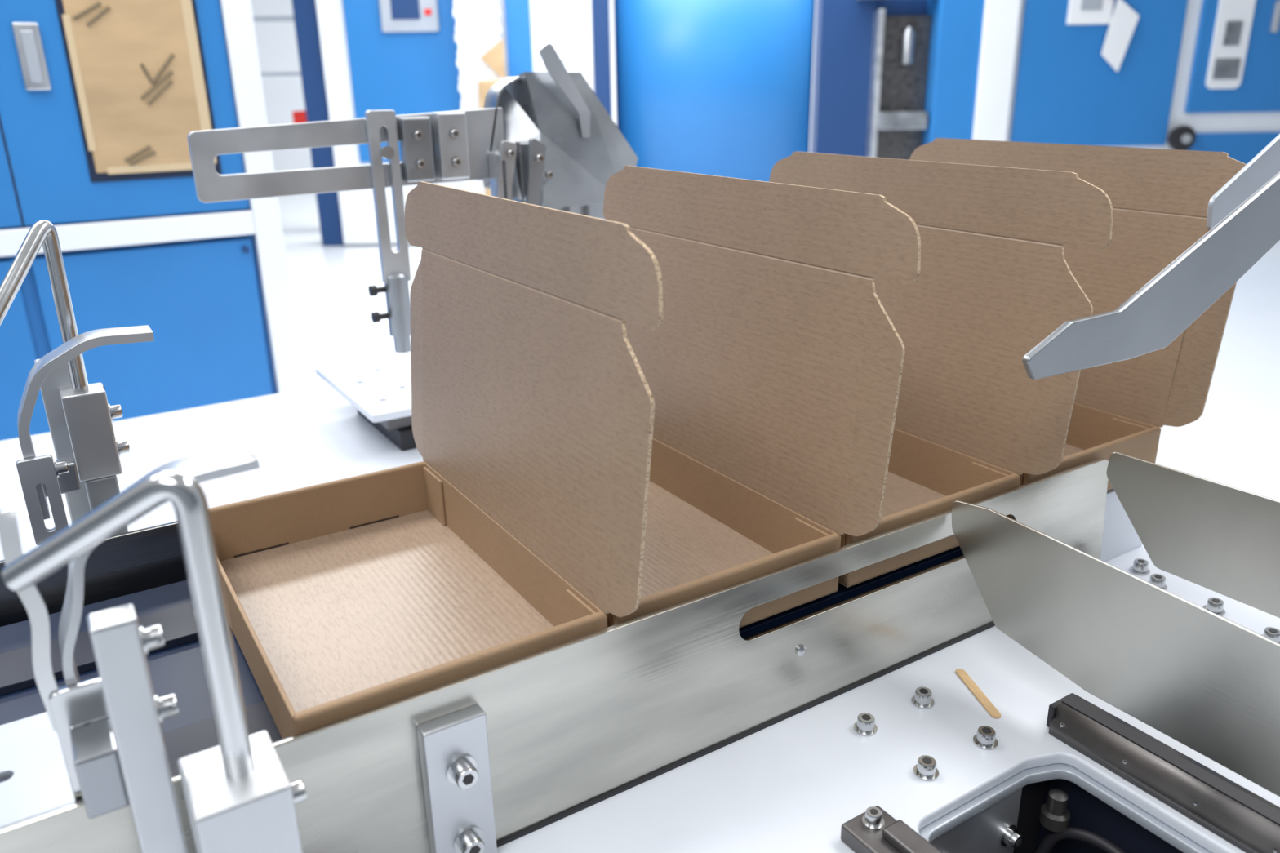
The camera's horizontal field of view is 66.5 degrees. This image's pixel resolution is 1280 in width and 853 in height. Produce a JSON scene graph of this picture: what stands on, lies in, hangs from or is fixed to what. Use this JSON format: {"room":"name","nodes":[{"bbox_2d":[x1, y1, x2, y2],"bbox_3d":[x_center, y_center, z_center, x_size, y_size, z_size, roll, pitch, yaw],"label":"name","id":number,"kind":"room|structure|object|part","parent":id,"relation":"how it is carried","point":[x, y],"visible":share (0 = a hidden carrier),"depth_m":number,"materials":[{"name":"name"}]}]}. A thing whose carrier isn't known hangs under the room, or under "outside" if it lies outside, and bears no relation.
{"room":"factory floor","nodes":[
{"label":"factory floor","id":0,"kind":"room"},
{"bbox_2d":[250,0,817,171],"bbox_3d":[1.405,-5.737,13.995,21.000,4.200,0.200,-1,20,0],"label":"wall","id":1,"kind":"structure","parent":0,"point":[277,43],"depth_m":14.07,"materials":[{"name":"paint"}]},
{"bbox_2d":[278,193,1279,501],"bbox_3d":[1.490,-0.659,6.143,21.000,0.100,18.000,-1,20,0],"label":"floor","id":2,"kind":"structure","parent":0,"point":[1235,441],"depth_m":5.57,"materials":[{"name":"white"}]},
{"bbox_2d":[0,0,304,440],"bbox_3d":[-2.439,-0.660,2.757,2.500,2.300,1.020,-13,23,-30],"label":"enclosure","id":3,"kind":"object","parent":2,"relation":"on","point":[100,100],"visible":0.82,"depth_m":2.80,"materials":[{"name":"paint"}]},
{"bbox_3d":[-2.220,-0.066,2.496,1.180,0.590,0.020,-13,23,-30],"label":"door","id":4,"kind":"part","parent":3,"relation":"part of","materials":[{"name":"blue paint"}]},
{"bbox_3d":[-1.609,-0.979,2.584,0.060,0.170,0.012,-13,23,-30],"label":"handle plate","id":5,"kind":"part","parent":3,"relation":"part of","materials":[{"name":"metal"}]},
{"bbox_3d":[-2.225,-1.019,2.176,2.418,1.240,0.020,-13,23,-30],"label":"panel","id":6,"kind":"part","parent":3,"relation":"part of","materials":[{"name":"blue paint"}]},
{"bbox_3d":[-1.444,-0.236,2.965,0.585,0.609,0.020,-13,23,-30],"label":"door","id":7,"kind":"part","parent":3,"relation":"part of","materials":[{"name":"blue paint"}]},
{"bbox_3d":[-1.419,-0.893,3.363,0.080,2.300,1.020,-13,23,-30],"label":"corner post","id":8,"kind":"part","parent":3,"relation":"part of","materials":[{"name":"white paint"}]},
{"bbox_2d":[253,15,306,123],"bbox_3d":[-3.584,-3.253,9.648,1.340,2.600,0.400,-1,20,0],"label":"storage shelf","id":9,"kind":"object","parent":2,"relation":"on","point":[299,117],"visible":0.11,"depth_m":9.39,"materials":[{"name":"white metal"}]},
{"bbox_3d":[-3.596,-3.927,9.408,1.260,0.030,0.400,-1,20,0],"label":"shelf","id":10,"kind":"part","parent":9,"relation":"part of","materials":[{"name":"grey metal"}]},
{"bbox_3d":[-3.587,-3.456,9.576,1.260,0.030,0.400,-1,20,0],"label":"shelf","id":11,"kind":"part","parent":9,"relation":"part of","materials":[{"name":"grey metal"}]},
{"bbox_2d":[291,0,612,245],"bbox_3d":[-1.616,-3.099,8.672,2.710,2.900,0.565,-1,20,0],"label":"tall cabinet","id":12,"kind":"object","parent":2,"relation":"on","point":[356,57],"visible":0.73,"depth_m":8.44,"materials":[{"name":"white paint"}]},
{"bbox_3d":[-2.036,-3.357,8.373,0.960,2.100,0.050,-1,20,0],"label":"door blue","id":13,"kind":"part","parent":12,"relation":"part of","materials":[{"name":"paint"}]},
{"bbox_3d":[-1.954,-3.516,8.264,0.490,0.330,0.050,-1,20,0],"label":"control panel","id":14,"kind":"part","parent":12,"relation":"part of","materials":[{"name":"white plastic"}]},
{"bbox_3d":[-1.041,-3.374,8.373,0.210,2.100,0.050,-1,20,0],"label":"door blue narrow","id":15,"kind":"part","parent":12,"relation":"part of","materials":[{"name":"paint"}]},
{"bbox_2d":[453,0,505,195],"bbox_3d":[-1.335,-2.739,8.337,0.420,2.438,0.400,-1,20,0],"label":"shelf","id":16,"kind":"object","parent":2,"relation":"on","point":[478,29],"visible":0.5,"depth_m":8.11,"materials":[{"name":"white"}]},
{"bbox_2d":[0,384,1279,852],"bbox_3d":[-0.453,0.587,1.169,2.380,0.953,1.790,-13,23,-30],"label":"bed","id":17,"kind":"object","parent":2,"relation":"on","point":[913,742],"visible":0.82,"depth_m":0.87,"materials":[{"name":"white paint"}]},
{"bbox_2d":[0,711,75,826],"bbox_3d":[-0.612,0.290,0.531,0.587,0.038,0.125,-13,23,-30],"label":"plate","id":18,"kind":"object","parent":17,"relation":"on","point":[31,754],"visible":0.5,"depth_m":0.64,"materials":[{"name":"grey metal"}]},
{"bbox_2d":[0,219,154,545],"bbox_3d":[-0.678,0.005,1.036,0.411,0.445,0.163,7,21,21],"label":"bracket","id":19,"kind":"object","parent":17,"relation":"on","point":[86,466],"visible":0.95,"depth_m":0.97,"materials":[{"name":"metal"}]},
{"bbox_3d":[-0.586,-0.093,0.935,0.016,0.195,0.113,3,20,12],"label":"bent rod","id":20,"kind":"part","parent":19,"relation":"part of","materials":[{"name":"metal"}]},
{"bbox_2d":[0,521,187,626],"bbox_3d":[-0.457,0.162,1.031,2.000,0.143,0.006,-13,23,-30],"label":"roller","id":21,"kind":"object","parent":17,"relation":"on","point":[130,562],"visible":0.02,"depth_m":0.98,"materials":[{"name":"rubber"}]},
{"bbox_2d":[0,443,306,852],"bbox_3d":[-0.264,0.193,0.577,0.138,0.386,0.162,-13,23,-30],"label":"bracket","id":22,"kind":"object","parent":17,"relation":"on","point":[240,797],"visible":1,"depth_m":0.53,"materials":[{"name":"metal"}]},
{"bbox_3d":[-0.268,0.111,0.510,0.106,0.186,0.016,-1,20,-1],"label":"bent rod","id":23,"kind":"part","parent":22,"relation":"part of","materials":[{"name":"metal"}]},
{"bbox_2d":[315,351,417,450],"bbox_3d":[-0.414,-0.045,1.708,0.210,0.080,0.335,-13,23,-30],"label":"mounting plate","id":24,"kind":"object","parent":17,"relation":"on","point":[380,388],"visible":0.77,"depth_m":1.65,"materials":[{"name":"white metal"}]},
{"bbox_3d":[-0.415,-0.077,1.697,0.210,0.012,0.335,-13,23,-30],"label":"plate","id":25,"kind":"part","parent":24,"relation":"part of","materials":[{"name":"silver metal"}]},
{"bbox_2d":[186,43,638,353],"bbox_3d":[-0.346,-0.329,1.693,0.762,0.623,0.186,-13,23,-30],"label":"bracket","id":26,"kind":"object","parent":17,"relation":"on","point":[543,139],"visible":0.87,"depth_m":1.63,"materials":[{"name":"metal"}]},
{"bbox_3d":[-0.447,-0.439,1.561,0.502,0.122,0.012,-13,23,-30],"label":"slotted arm","id":27,"kind":"part","parent":26,"relation":"part of","materials":[{"name":"metal"}]},
{"bbox_3d":[-0.435,-0.227,1.624,0.028,0.018,0.018,-13,23,-30],"label":"cylinder knob","id":28,"kind":"part","parent":26,"relation":"part of","materials":[{"name":"black rubber"}]},
{"bbox_3d":[-0.435,-0.185,1.639,0.028,0.018,0.018,-13,23,-30],"label":"cylinder knob","id":29,"kind":"part","parent":26,"relation":"part of","materials":[{"name":"black rubber"}]},
{"bbox_3d":[-0.141,-0.396,1.802,0.240,0.040,0.016,-13,23,-30],"label":"rail","id":30,"kind":"part","parent":26,"relation":"part of","materials":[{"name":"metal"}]},
{"bbox_2d":[208,181,663,739],"bbox_3d":[-0.228,-0.001,0.842,0.270,0.364,0.501,-13,23,-30],"label":"box","id":31,"kind":"object","parent":17,"relation":"on","point":[520,526],"visible":0.79,"depth_m":0.87,"materials":[{"name":"brown cardboard"}]},
{"bbox_3d":[-0.236,0.172,0.896,0.242,0.003,0.400,-13,23,-30],"label":"floor panel","id":32,"kind":"part","parent":31,"relation":"part of","materials":[{"name":"brown cardboard"}]},
{"bbox_3d":[-0.127,-0.052,0.892,0.028,0.304,0.501,-13,23,-30],"label":"lid","id":33,"kind":"part","parent":31,"relation":"part of","materials":[{"name":"brown cardboard"}]},
{"bbox_2d":[0,457,1108,852],"bbox_3d":[-0.256,0.289,0.641,1.900,0.162,0.035,-13,23,-30],"label":"rail","id":34,"kind":"object","parent":17,"relation":"attached to","point":[484,761],"visible":0.82,"depth_m":0.79,"materials":[{"name":"metal"}]},
{"bbox_2d":[462,773,474,785],"bbox_3d":[-0.122,0.252,0.697,0.009,0.008,0.001,-13,23,-30],"label":"socket","id":35,"kind":"object","parent":34,"relation":"attached to","point":[468,779],"depth_m":0.70,"materials":[{"name":"grey metal"}]},
{"bbox_2d":[469,845,480,852],"bbox_3d":[-0.121,0.312,0.718,0.009,0.008,0.001,-13,23,-30],"label":"socket","id":36,"kind":"object","parent":34,"relation":"attached to","point":[473,849],"depth_m":0.72,"materials":[{"name":"grey metal"}]},
{"bbox_2d":[603,165,920,628],"bbox_3d":[-0.016,-0.050,0.967,0.268,0.366,0.501,-13,23,-30],"label":"box","id":37,"kind":"object","parent":17,"relation":"on","point":[772,369],"visible":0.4,"depth_m":0.96,"materials":[{"name":"brown cardboard"}]},
{"bbox_3d":[-0.023,0.123,1.022,0.242,0.003,0.400,-13,23,-30],"label":"floor panel","id":38,"kind":"part","parent":37,"relation":"part of","materials":[{"name":"brown cardboard"}]},
{"bbox_2d":[862,714,870,719],"bbox_3d":[0.206,0.265,0.889,0.008,0.001,0.007,-13,23,-30],"label":"socket","id":39,"kind":"object","parent":17,"relation":"attached to","point":[864,717],"depth_m":0.89,"materials":[{"name":"grey metal"}]},
{"bbox_2d":[840,805,942,852],"bbox_3d":[0.193,0.318,0.739,0.040,0.027,0.077,-13,23,-30],"label":"block","id":40,"kind":"object","parent":17,"relation":"on","point":[874,830],"visible":1,"depth_m":0.74,"materials":[{"name":"metal"}]},
{"bbox_2d":[869,808,878,814],"bbox_3d":[0.181,0.298,0.756,0.007,0.001,0.006,-13,23,-30],"label":"socket","id":41,"kind":"object","parent":40,"relation":"attached to","point":[872,811],"depth_m":0.76,"materials":[{"name":"grey metal"}]},
{"bbox_2d":[919,688,928,693],"bbox_3d":[0.269,0.251,0.925,0.008,0.001,0.007,-13,23,-30],"label":"socket","id":42,"kind":"object","parent":17,"relation":"attached to","point":[922,691],"depth_m":0.93,"materials":[{"name":"grey metal"}]},
{"bbox_2d":[922,757,932,764],"bbox_3d":[0.245,0.285,0.832,0.008,0.001,0.007,-13,23,-30],"label":"socket","id":43,"kind":"object","parent":17,"relation":"attached to","point":[925,760],"depth_m":0.83,"materials":[{"name":"grey metal"}]},
{"bbox_2d":[768,151,1113,587],"bbox_3d":[0.200,-0.101,1.095,0.269,0.369,0.501,-13,23,-30],"label":"box","id":44,"kind":"object","parent":17,"relation":"on","point":[995,280],"visible":0.34,"depth_m":1.05,"materials":[{"name":"brown cardboard"}]},
{"bbox_3d":[0.193,0.074,1.150,0.242,0.003,0.400,-13,23,-30],"label":"floor panel","id":45,"kind":"part","parent":44,"relation":"part of","materials":[{"name":"brown cardboard"}]},
{"bbox_3d":[0.267,0.401,0.845,0.153,0.157,0.014,-13,23,-30],"label":"well mount plate","id":46,"kind":"part","parent":17,"relation":"part of","materials":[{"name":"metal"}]},
{"bbox_2d":[955,668,1000,718],"bbox_3d":[0.325,0.257,0.941,0.009,0.002,0.080,-4,20,-8],"label":"stick","id":47,"kind":"object","parent":17,"relation":"on","point":[968,682],"visible":1,"depth_m":0.94,"materials":[{"name":"brown wood"}]},
{"bbox_2d":[982,727,991,733],"bbox_3d":[0.308,0.271,0.868,0.008,0.001,0.007,-13,23,-30],"label":"socket","id":48,"kind":"object","parent":17,"relation":"attached to","point":[984,730],"depth_m":0.87,"materials":[{"name":"grey metal"}]},
{"bbox_2d":[1016,839,1022,847],"bbox_3d":[0.330,0.363,0.850,0.008,0.007,0.001,-13,23,-30],"label":"socket","id":49,"kind":"object","parent":17,"relation":"attached to","point":[1019,842],"depth_m":0.85,"materials":[{"name":"grey metal"}]},
{"bbox_2d":[909,137,1246,490],"bbox_3d":[0.420,-0.154,1.225,0.275,0.374,0.501,-13,23,-30],"label":"box","id":50,"kind":"object","parent":17,"relation":"on","point":[1160,198],"visible":0.2,"depth_m":1.16,"materials":[{"name":"brown cardboard"}]},
{"bbox_3d":[0.410,0.024,1.279,0.242,0.003,0.400,-13,23,-30],"label":"floor panel","id":51,"kind":"part","parent":50,"relation":"part of","materials":[{"name":"brown cardboard"}]},
{"bbox_2d":[951,452,1279,852],"bbox_3d":[0.529,0.190,0.846,0.266,0.185,0.477,-13,23,-30],"label":"channel","id":52,"kind":"object","parent":17,"relation":"on","point":[1209,682],"visible":1,"depth_m":0.84,"materials":[{"name":"metal"}]},
{"bbox_3d":[0.467,0.301,0.769,0.042,0.027,0.300,-13,23,-30],"label":"rail","id":53,"kind":"part","parent":52,"relation":"part of","materials":[{"name":"metal"}]},
{"bbox_3d":[0.633,0.138,0.888,0.004,0.118,0.462,-13,23,-30],"label":"plate","id":54,"kind":"part","parent":52,"relation":"part of","materials":[{"name":"metal"}]},
{"bbox_2d":[1211,598,1220,602],"bbox_3d":[0.633,0.192,1.073,0.008,0.001,0.007,-13,23,-30],"label":"socket","id":55,"kind":"object","parent":17,"relation":"attached to","point":[1213,600],"depth_m":1.07,"materials":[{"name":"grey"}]},
{"bbox_2d":[1268,628,1278,632],"bbox_3d":[0.658,0.212,1.014,0.008,0.001,0.007,-13,23,-30],"label":"socket","id":56,"kind":"object","parent":17,"relation":"attached to","point":[1270,630],"depth_m":1.01,"materials":[{"name":"grey metal"}]},
{"bbox_2d":[613,0,815,182],"bbox_3d":[0.668,-3.130,8.648,1.781,2.900,0.367,-1,20,0],"label":"housing","id":57,"kind":"object","parent":2,"relation":"on","point":[713,87],"visible":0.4,"depth_m":8.59,"materials":[{"name":"paint"}]},
{"bbox_2d":[810,0,1020,159],"bbox_3d":[2.418,-3.189,8.730,1.620,2.900,0.640,-1,20,0],"label":"door","id":58,"kind":"structure","parent":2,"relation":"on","point":[892,77],"depth_m":8.63,"materials":[{"name":"blue paint"}]},
{"bbox_3d":[1.857,-3.236,8.890,0.500,2.900,0.300,-1,20,0],"label":"recess panel","id":59,"kind":"part","parent":58,"relation":"part of","materials":[{"name":"blue paint"}]},
{"bbox_3d":[2.101,-2.709,8.814,0.050,1.950,0.200,-1,20,0],"label":"steel opening frame","id":60,"kind":"part","parent":58,"relation":"part of","materials":[{"name":"metal"}]},
{"bbox_2d":[877,111,928,129],"bbox_3d":[2.340,-2.744,8.750,0.430,0.150,0.200,-1,20,0],"label":"steel tray","id":61,"kind":"object","parent":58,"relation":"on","point":[886,120],"depth_m":8.66,"materials":[{"name":"grey metal"}]},
{"bbox_3d":[3.083,-3.200,8.729,0.290,2.900,0.640,-1,20,0],"label":"white post","id":62,"kind":"part","parent":58,"relation":"part of","materials":[{"name":"paint"}]},
{"bbox_2d":[1005,0,1279,164],"bbox_3d":[5.590,-3.382,9.120,4.710,2.900,1.610,-1,20,0],"label":"machine","id":63,"kind":"object","parent":2,"relation":"on","point":[1197,75],"visible":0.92,"depth_m":8.49,"materials":[{"name":"white paint"}]},
{"bbox_2d":[1080,0,1102,10],"bbox_3d":[3.829,-3.677,8.243,0.180,0.300,0.004,-1,20,0],"label":"print","id":64,"kind":"object","parent":63,"relation":"attached to","point":[1086,5],"depth_m":8.28},
{"bbox_3d":[3.973,-3.474,8.367,1.380,2.070,0.050,-1,20,0],"label":"door","id":65,"kind":"part","parent":63,"relation":"part of","materials":[{"name":"blue paint"}]},
{"bbox_3d":[5.821,-3.633,8.321,2.040,1.800,0.050,-1,20,0],"label":"door","id":66,"kind":"part","parent":63,"relation":"part of","materials":[{"name":"blue paint"}]},
{"bbox_3d":[5.418,-3.491,8.316,0.050,0.250,0.050,-1,20,0],"label":"door handle","id":67,"kind":"part","parent":63,"relation":"part of","materials":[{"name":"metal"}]},
{"bbox_2d":[1022,133,1279,379],"bbox_3d":[0.731,0.188,1.177,1.021,1.660,0.110,-13,23,-30],"label":"metal arm","id":68,"kind":"object","parent":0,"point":[1243,215],"visible":1,"depth_m":0.87,"materials":[{"name":"grey metal"}]},
{"bbox_3d":[0.839,-0.428,1.078,0.659,0.356,0.005,-13,23,-30],"label":"blade","id":69,"kind":"part","parent":68,"relation":"part of","materials":[{"name":"silver metal"}]}
]}

